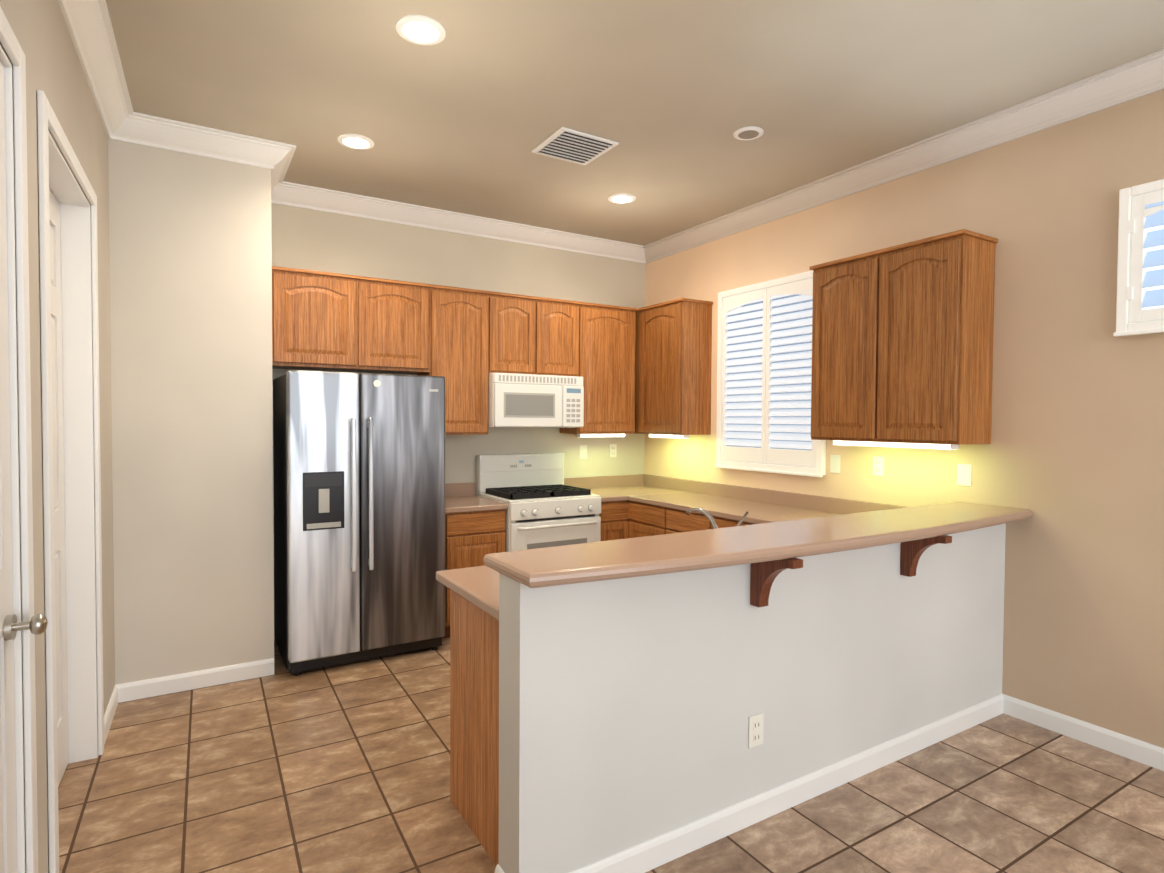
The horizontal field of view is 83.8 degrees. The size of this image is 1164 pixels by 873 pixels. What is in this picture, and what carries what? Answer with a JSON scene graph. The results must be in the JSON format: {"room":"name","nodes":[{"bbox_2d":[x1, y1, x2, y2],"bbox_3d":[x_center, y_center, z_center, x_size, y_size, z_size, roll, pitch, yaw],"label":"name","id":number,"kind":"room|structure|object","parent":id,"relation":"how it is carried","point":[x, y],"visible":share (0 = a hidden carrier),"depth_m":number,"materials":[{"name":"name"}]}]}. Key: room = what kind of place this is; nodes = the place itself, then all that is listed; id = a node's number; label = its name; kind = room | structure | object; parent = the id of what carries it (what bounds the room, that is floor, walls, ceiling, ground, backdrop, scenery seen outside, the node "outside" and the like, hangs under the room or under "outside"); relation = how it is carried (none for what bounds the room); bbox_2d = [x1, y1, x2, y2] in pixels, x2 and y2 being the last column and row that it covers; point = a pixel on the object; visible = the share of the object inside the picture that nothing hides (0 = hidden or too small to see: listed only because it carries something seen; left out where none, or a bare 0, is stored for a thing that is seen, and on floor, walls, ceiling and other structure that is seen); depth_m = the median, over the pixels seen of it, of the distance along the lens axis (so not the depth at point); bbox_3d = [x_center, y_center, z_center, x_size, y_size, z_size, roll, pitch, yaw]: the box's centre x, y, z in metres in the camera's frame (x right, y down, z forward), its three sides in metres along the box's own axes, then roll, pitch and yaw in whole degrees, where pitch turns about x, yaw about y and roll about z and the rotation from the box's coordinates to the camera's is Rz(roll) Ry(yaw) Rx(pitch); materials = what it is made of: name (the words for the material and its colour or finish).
{"room":"kitchen","nodes":[
{"label":"kitchen","id":0,"kind":"room"},
{"bbox_2d":[0,0,114,872],"bbox_3d":[-0.661,-0.019,-0.489,0.952,3.080,8.666,-1,2,-31],"label":"wall","id":1,"kind":"structure","parent":0,"point":[55,72],"depth_m":2.13,"materials":[{"name":"beige paint"}]},
{"bbox_2d":[0,7,47,872],"bbox_3d":[-1.376,0.218,1.442,0.214,2.502,0.774,-1,2,-31],"label":"pantry door","id":2,"kind":"structure","parent":1,"relation":"in","point":[17,828],"depth_m":1.72,"materials":[{"name":"white wood"}]},
{"bbox_2d":[37,90,103,872],"bbox_3d":[-1.970,0.190,2.420,0.181,2.502,1.074,-1,2,-31],"label":"laundry door","id":3,"kind":"structure","parent":1,"relation":"in","point":[68,249],"depth_m":2.80,"materials":[{"name":"white wood"}]},
{"bbox_2d":[58,0,137,142],"bbox_3d":[-0.343,-1.504,-0.204,0.322,0.120,8.300,-1,2,-31],"label":"crown molding","id":4,"kind":"structure","parent":1,"relation":"attached to","point":[88,22],"depth_m":2.76,"materials":[{"name":"white wood"}]},
{"bbox_2d":[108,139,273,684],"bbox_3d":[-2.520,-0.138,3.839,1.167,3.080,0.800,-1,2,-31],"label":"wall","id":5,"kind":"structure","parent":0,"point":[190,242],"depth_m":3.58,"materials":[{"name":"paint"}]},
{"bbox_2d":[104,658,273,745],"bbox_3d":[-2.010,1.368,3.393,0.779,0.095,0.564,-1,2,-31],"label":"baseboard","id":6,"kind":"structure","parent":5,"relation":"attached to","point":[140,689],"depth_m":3.59,"materials":[{"name":"white wood"}]},
{"bbox_2d":[130,113,295,175],"bbox_3d":[-1.997,-1.608,3.576,0.762,0.120,0.120,-1,2,-31],"label":"crown molding","id":7,"kind":"structure","parent":5,"relation":"attached to","point":[153,131],"depth_m":3.56,"materials":[{"name":"white wood"}]},
{"bbox_2d":[271,172,293,199],"bbox_3d":[-1.892,-1.619,4.020,0.120,0.120,0.510,-1,2,-31],"label":"crown molding","id":8,"kind":"structure","parent":5,"relation":"attached to","point":[280,189],"depth_m":4.31,"materials":[{"name":"white wood"}]},
{"bbox_2d":[271,203,645,639],"bbox_3d":[-0.767,-0.165,5.284,3.370,3.080,0.150,-1,2,-31],"label":"wall","id":9,"kind":"structure","parent":0,"point":[311,239],"depth_m":5.14,"materials":[{"name":"beige paint"}]},
{"bbox_2d":[272,266,359,371],"bbox_3d":[-1.826,-0.768,4.343,0.551,0.622,0.323,-1,2,-31],"label":"upper cabinet","id":10,"kind":"object","parent":9,"relation":"attached to","point":[316,314],"depth_m":4.22,"materials":[{"name":"brown wood"}]},
{"bbox_2d":[356,276,431,374],"bbox_3d":[-1.376,-0.772,4.617,0.503,0.622,0.323,-1,2,-31],"label":"upper cabinet","id":11,"kind":"object","parent":9,"relation":"attached to","point":[396,315],"depth_m":4.49,"materials":[{"name":"brown wood"}]},
{"bbox_2d":[416,284,491,434],"bbox_3d":[-0.970,-0.552,4.870,0.448,1.072,0.323,-1,2,-31],"label":"upper cabinet","id":12,"kind":"object","parent":9,"relation":"attached to","point":[464,342],"depth_m":4.75,"materials":[{"name":"brown wood"}]},
{"bbox_2d":[271,183,641,261],"bbox_3d":[-0.796,-1.639,5.066,3.078,0.120,0.120,-1,2,-31],"label":"crown molding","id":13,"kind":"structure","parent":9,"relation":"attached to","point":[301,196],"depth_m":4.94,"materials":[{"name":"white wood"}]},
{"bbox_2d":[492,291,539,374],"bbox_3d":[-0.608,-0.788,5.083,0.393,0.606,0.323,-1,2,-31],"label":"upper cabinet","id":14,"kind":"object","parent":9,"relation":"attached to","point":[515,317],"depth_m":4.96,"materials":[{"name":"brown wood"}]},
{"bbox_2d":[488,373,583,427],"bbox_3d":[-0.419,-0.276,5.158,0.780,0.411,0.414,-1,2,-31],"label":"microwave","id":15,"kind":"object","parent":14,"relation":"attached to","point":[531,401],"visible":0.96,"depth_m":4.96,"materials":[{"name":"white"}]},
{"bbox_2d":[540,297,583,376],"bbox_3d":[-0.272,-0.791,5.287,0.393,0.606,0.323,-1,2,-31],"label":"upper cabinet","id":16,"kind":"object","parent":9,"relation":"attached to","point":[561,321],"depth_m":5.16,"materials":[{"name":"brown wood"}]},
{"bbox_2d":[580,445,586,458],"bbox_3d":[0.013,0.135,5.670,0.075,0.118,0.012,-1,2,-31],"label":"electrical outlet","id":17,"kind":"object","parent":9,"relation":"attached to","point":[583,451],"visible":1,"depth_m":5.67,"materials":[{"name":"white plastic"}]},
{"bbox_2d":[560,302,636,433],"bbox_3d":[0.140,-0.562,5.544,0.573,1.072,0.323,-1,2,-31],"label":"upper cabinet","id":18,"kind":"object","parent":9,"relation":"attached to","point":[607,351],"depth_m":5.41,"materials":[{"name":"brown wood"}]},
{"bbox_2d":[576,434,625,436],"bbox_3d":[0.165,-0.009,5.496,0.460,0.029,0.062,-1,2,-31],"label":"under-cabinet light","id":19,"kind":"object","parent":18,"relation":"attached to","point":[577,435],"depth_m":5.46,"materials":[{"name":"white plastic"}]},
{"bbox_2d":[609,444,616,456],"bbox_3d":[0.280,0.127,5.835,0.075,0.118,0.008,-1,2,-31],"label":"electrical outlet","id":20,"kind":"object","parent":9,"relation":"attached to","point":[612,450],"visible":1,"depth_m":5.83,"materials":[{"name":"white plastic"}]},
{"bbox_2d":[58,637,1163,872],"bbox_3d":[-0.165,1.563,0.344,7.800,0.120,9.600,-1,2,-31],"label":"floor","id":21,"kind":"structure","parent":0,"point":[344,767],"depth_m":2.58,"materials":[{"name":"tile"}]},
{"bbox_2d":[273,370,444,675],"bbox_3d":[-1.464,0.502,4.261,0.935,1.790,0.817,-1,2,-31],"label":"refrigerator","id":22,"kind":"object","parent":21,"relation":"on","point":[359,511],"visible":1,"depth_m":3.94,"materials":[{"name":"grey metal"}]},
{"bbox_2d":[450,590,498,865],"bbox_3d":[-0.182,1.012,2.458,0.465,0.875,0.593,-1,2,-31],"label":"base cabinet","id":23,"kind":"object","parent":21,"relation":"on","point":[474,638],"depth_m":2.34,"materials":[{"name":"brown wood"}]},
{"bbox_2d":[436,565,498,621],"bbox_3d":[0.760,0.546,3.023,2.769,0.038,0.602,-1,2,-31],"label":"countertop","id":24,"kind":"structure","parent":23,"relation":"on","point":[478,586],"depth_m":2.37,"materials":[{"name":"beige laminate"}]},
{"bbox_2d":[686,507,747,528],"bbox_3d":[0.591,0.419,2.849,0.216,0.219,0.216,-1,2,-31],"label":"faucet","id":25,"kind":"object","parent":24,"relation":"on","point":[707,514],"visible":0.38,"depth_m":2.81,"materials":[{"name":"silver metal"}]},
{"bbox_2d":[442,482,507,637],"bbox_3d":[-0.893,0.881,4.773,0.466,1.014,0.637,-1,2,-31],"label":"base cabinet","id":26,"kind":"object","parent":21,"relation":"on","point":[474,529],"visible":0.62,"depth_m":4.51,"materials":[{"name":"brown wood"}]},
{"bbox_2d":[476,453,600,551],"bbox_3d":[-0.333,0.766,5.042,0.765,1.235,0.699,-1,2,-31],"label":"range","id":27,"kind":"object","parent":21,"relation":"on","point":[547,507],"visible":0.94,"depth_m":4.90,"materials":[{"name":"white metal"}]},
{"bbox_2d":[599,498,627,540],"bbox_3d":[0.090,0.940,5.377,0.282,0.875,0.627,-1,2,-31],"label":"base cabinet","id":28,"kind":"object","parent":21,"relation":"on","point":[614,514],"depth_m":5.11,"materials":[{"name":"brown wood"}]},
{"bbox_2d":[628,498,663,537],"bbox_3d":[0.751,0.950,5.149,0.626,0.875,0.490,-1,2,-31],"label":"base cabinet","id":29,"kind":"object","parent":21,"relation":"on","point":[638,505],"depth_m":4.99,"materials":[{"name":"brown wood"}]},
{"bbox_2d":[591,486,675,501],"bbox_3d":[0.353,0.481,5.506,0.885,0.038,0.614,-1,2,-31],"label":"countertop","id":30,"kind":"structure","parent":29,"relation":"on","point":[606,493],"depth_m":5.47,"materials":[{"name":"beige laminate"}]},
{"bbox_2d":[628,490,842,522],"bbox_3d":[1.076,0.508,4.576,0.614,0.038,1.725,-1,2,-31],"label":"countertop","id":31,"kind":"structure","parent":29,"relation":"on","point":[766,512],"depth_m":4.54,"materials":[{"name":"beige laminate"}]},
{"bbox_2d":[664,506,707,533],"bbox_3d":[1.003,0.962,4.735,0.626,0.875,0.480,-1,2,-31],"label":"base cabinet","id":32,"kind":"object","parent":21,"relation":"on","point":[676,520],"depth_m":4.61,"materials":[{"name":"brown wood"}]},
{"bbox_2d":[708,514,759,528],"bbox_3d":[1.252,0.973,4.325,0.626,0.875,0.479,-1,2,-31],"label":"base cabinet","id":33,"kind":"object","parent":21,"relation":"on","point":[721,522],"depth_m":4.23,"materials":[{"name":"brown wood"}]},
{"bbox_2d":[106,0,1163,245],"bbox_3d":[-0.147,-1.636,0.263,7.800,0.120,9.600,-1,2,-31],"label":"ceiling","id":34,"kind":"structure","parent":0,"point":[476,106],"depth_m":3.02,"materials":[{"name":"paint"}]},
{"bbox_2d":[338,134,373,149],"bbox_3d":[-1.276,-1.661,3.662,0.196,0.012,0.196,-1,2,-31],"label":"recessed light","id":35,"kind":"object","parent":34,"relation":"in","point":[359,142],"visible":0.96,"depth_m":3.64,"materials":[{"name":"white glass"}]},
{"bbox_2d":[396,15,445,44],"bbox_3d":[-0.649,-1.631,2.610,0.196,0.012,0.196,-1,2,-31],"label":"recessed light","id":36,"kind":"object","parent":34,"relation":"in","point":[421,30],"visible":1,"depth_m":2.60,"materials":[{"name":"white glass"}]},
{"bbox_2d":[531,127,618,164],"bbox_3d":[-0.043,-1.650,3.712,0.370,0.023,0.365,-1,2,-31],"label":"ceiling vent","id":37,"kind":"object","parent":34,"relation":"in","point":[570,145],"visible":1,"depth_m":3.68,"materials":[{"name":"white metal"}]},
{"bbox_2d":[608,193,635,203],"bbox_3d":[0.282,-1.675,4.573,0.196,0.012,0.196,-1,2,-31],"label":"recessed light","id":38,"kind":"object","parent":34,"relation":"in","point":[621,198],"visible":0.96,"depth_m":4.55,"materials":[{"name":"white glass"}]},
{"bbox_2d":[733,126,763,139],"bbox_3d":[0.906,-1.646,3.527,0.160,0.012,0.160,-1,2,-31],"label":"recessed light","id":39,"kind":"object","parent":34,"relation":"in","point":[748,133],"visible":0.96,"depth_m":3.51,"materials":[{"name":"white"}]},
{"bbox_2d":[499,523,1005,872],"bbox_3d":[0.967,0.935,2.717,2.789,1.030,0.150,-1,2,-31],"label":"wall","id":40,"kind":"structure","parent":0,"point":[629,707],"depth_m":2.32,"materials":[{"name":"white paint"}]},
{"bbox_2d":[494,694,1003,872],"bbox_3d":[0.962,1.401,2.719,2.802,0.095,0.164,-1,2,-31],"label":"baseboard","id":41,"kind":"structure","parent":40,"relation":"attached to","point":[656,852],"depth_m":2.51,"materials":[{"name":"white wood"}]},
{"bbox_2d":[748,713,763,747],"bbox_3d":[0.655,1.106,2.438,0.075,0.118,0.008,-1,2,-31],"label":"outlet","id":42,"kind":"object","parent":40,"relation":"attached to","point":[755,732],"visible":1,"depth_m":2.43,"materials":[{"name":"white plastic"}]},
{"bbox_2d":[483,502,1032,606],"bbox_3d":[0.991,0.498,2.655,2.803,0.246,0.450,-1,2,-31],"label":"bar","id":43,"kind":"object","parent":40,"relation":"on","point":[770,552],"visible":1,"depth_m":2.35,"materials":[{"name":"beige stone"}]},
{"bbox_2d":[644,89,1163,747],"bbox_3d":[3.062,-0.063,2.083,0.150,3.080,9.300,-1,2,-31],"label":"wall","id":44,"kind":"structure","parent":0,"point":[1070,457],"depth_m":3.19,"materials":[{"name":"beige paint"}]},
{"bbox_2d":[635,298,712,434],"bbox_3d":[0.681,-0.559,5.533,0.325,1.072,0.901,-1,2,-31],"label":"upper cabinet","id":45,"kind":"object","parent":44,"relation":"attached to","point":[673,347],"visible":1,"depth_m":5.21,"materials":[{"name":"brown wood"}]},
{"bbox_2d":[648,434,688,438],"bbox_3d":[0.713,-0.003,5.362,0.062,0.029,0.460,-1,2,-31],"label":"under-cabinet light","id":46,"kind":"object","parent":45,"relation":"attached to","point":[649,435],"depth_m":5.31,"materials":[{"name":"white plastic"}]},
{"bbox_2d":[715,270,825,476],"bbox_3d":[1.341,-0.433,4.711,0.056,1.382,1.013,-1,2,-31],"label":"window shutter","id":47,"kind":"object","parent":44,"relation":"attached to","point":[764,355],"visible":0.77,"depth_m":4.69,"materials":[{"name":"white wood"}]},
{"bbox_2d":[830,455,840,472],"bbox_3d":[1.656,0.180,4.244,0.012,0.118,0.075,-1,2,-31],"label":"electrical outlet","id":48,"kind":"object","parent":44,"relation":"attached to","point":[834,463],"visible":1,"depth_m":4.24,"materials":[{"name":"white plastic"}]},
{"bbox_2d":[873,456,883,475],"bbox_3d":[1.819,0.182,3.980,0.008,0.118,0.075,-1,2,-31],"label":"electrical outlet","id":49,"kind":"object","parent":44,"relation":"attached to","point":[878,466],"visible":1,"depth_m":3.98,"materials":[{"name":"white plastic"}]},
{"bbox_2d":[638,49,1163,263],"bbox_3d":[2.903,-1.544,2.061,0.120,0.120,9.100,-1,2,-31],"label":"crown molding","id":50,"kind":"structure","parent":44,"relation":"attached to","point":[1143,76],"depth_m":3.54,"materials":[{"name":"white wood"}]},
{"bbox_2d":[809,229,997,444],"bbox_3d":[1.788,-0.507,3.713,0.325,1.072,0.940,-1,2,-31],"label":"upper cabinet","id":51,"kind":"object","parent":44,"relation":"attached to","point":[902,343],"visible":1,"depth_m":3.48,"materials":[{"name":"brown wood"}]},
{"bbox_2d":[832,440,958,449],"bbox_3d":[1.744,0.045,3.667,0.062,0.029,0.730,-1,2,-31],"label":"under-cabinet light","id":52,"kind":"object","parent":51,"relation":"attached to","point":[905,445],"depth_m":3.59,"materials":[{"name":"white plastic"}]},
{"bbox_2d":[957,464,971,485],"bbox_3d":[2.085,0.210,3.539,0.012,0.118,0.075,-1,2,-31],"label":"electrical outlet","id":53,"kind":"object","parent":44,"relation":"attached to","point":[963,474],"visible":1,"depth_m":3.54,"materials":[{"name":"white plastic"}]},
{"bbox_2d":[1003,694,1163,770],"bbox_3d":[3.743,1.464,0.831,0.014,0.095,5.979,-1,2,-31],"label":"baseboard","id":54,"kind":"structure","parent":44,"relation":"attached to","point":[1142,752],"depth_m":3.06,"materials":[{"name":"white wood"}]},
{"bbox_2d":[1113,179,1163,336],"bbox_3d":[2.655,-0.769,2.542,0.056,0.657,0.908,-1,2,-31],"label":"window shutter","id":55,"kind":"object","parent":44,"relation":"attached to","point":[1140,290],"visible":1,"depth_m":2.85,"materials":[{"name":"white wood"}]}
]}

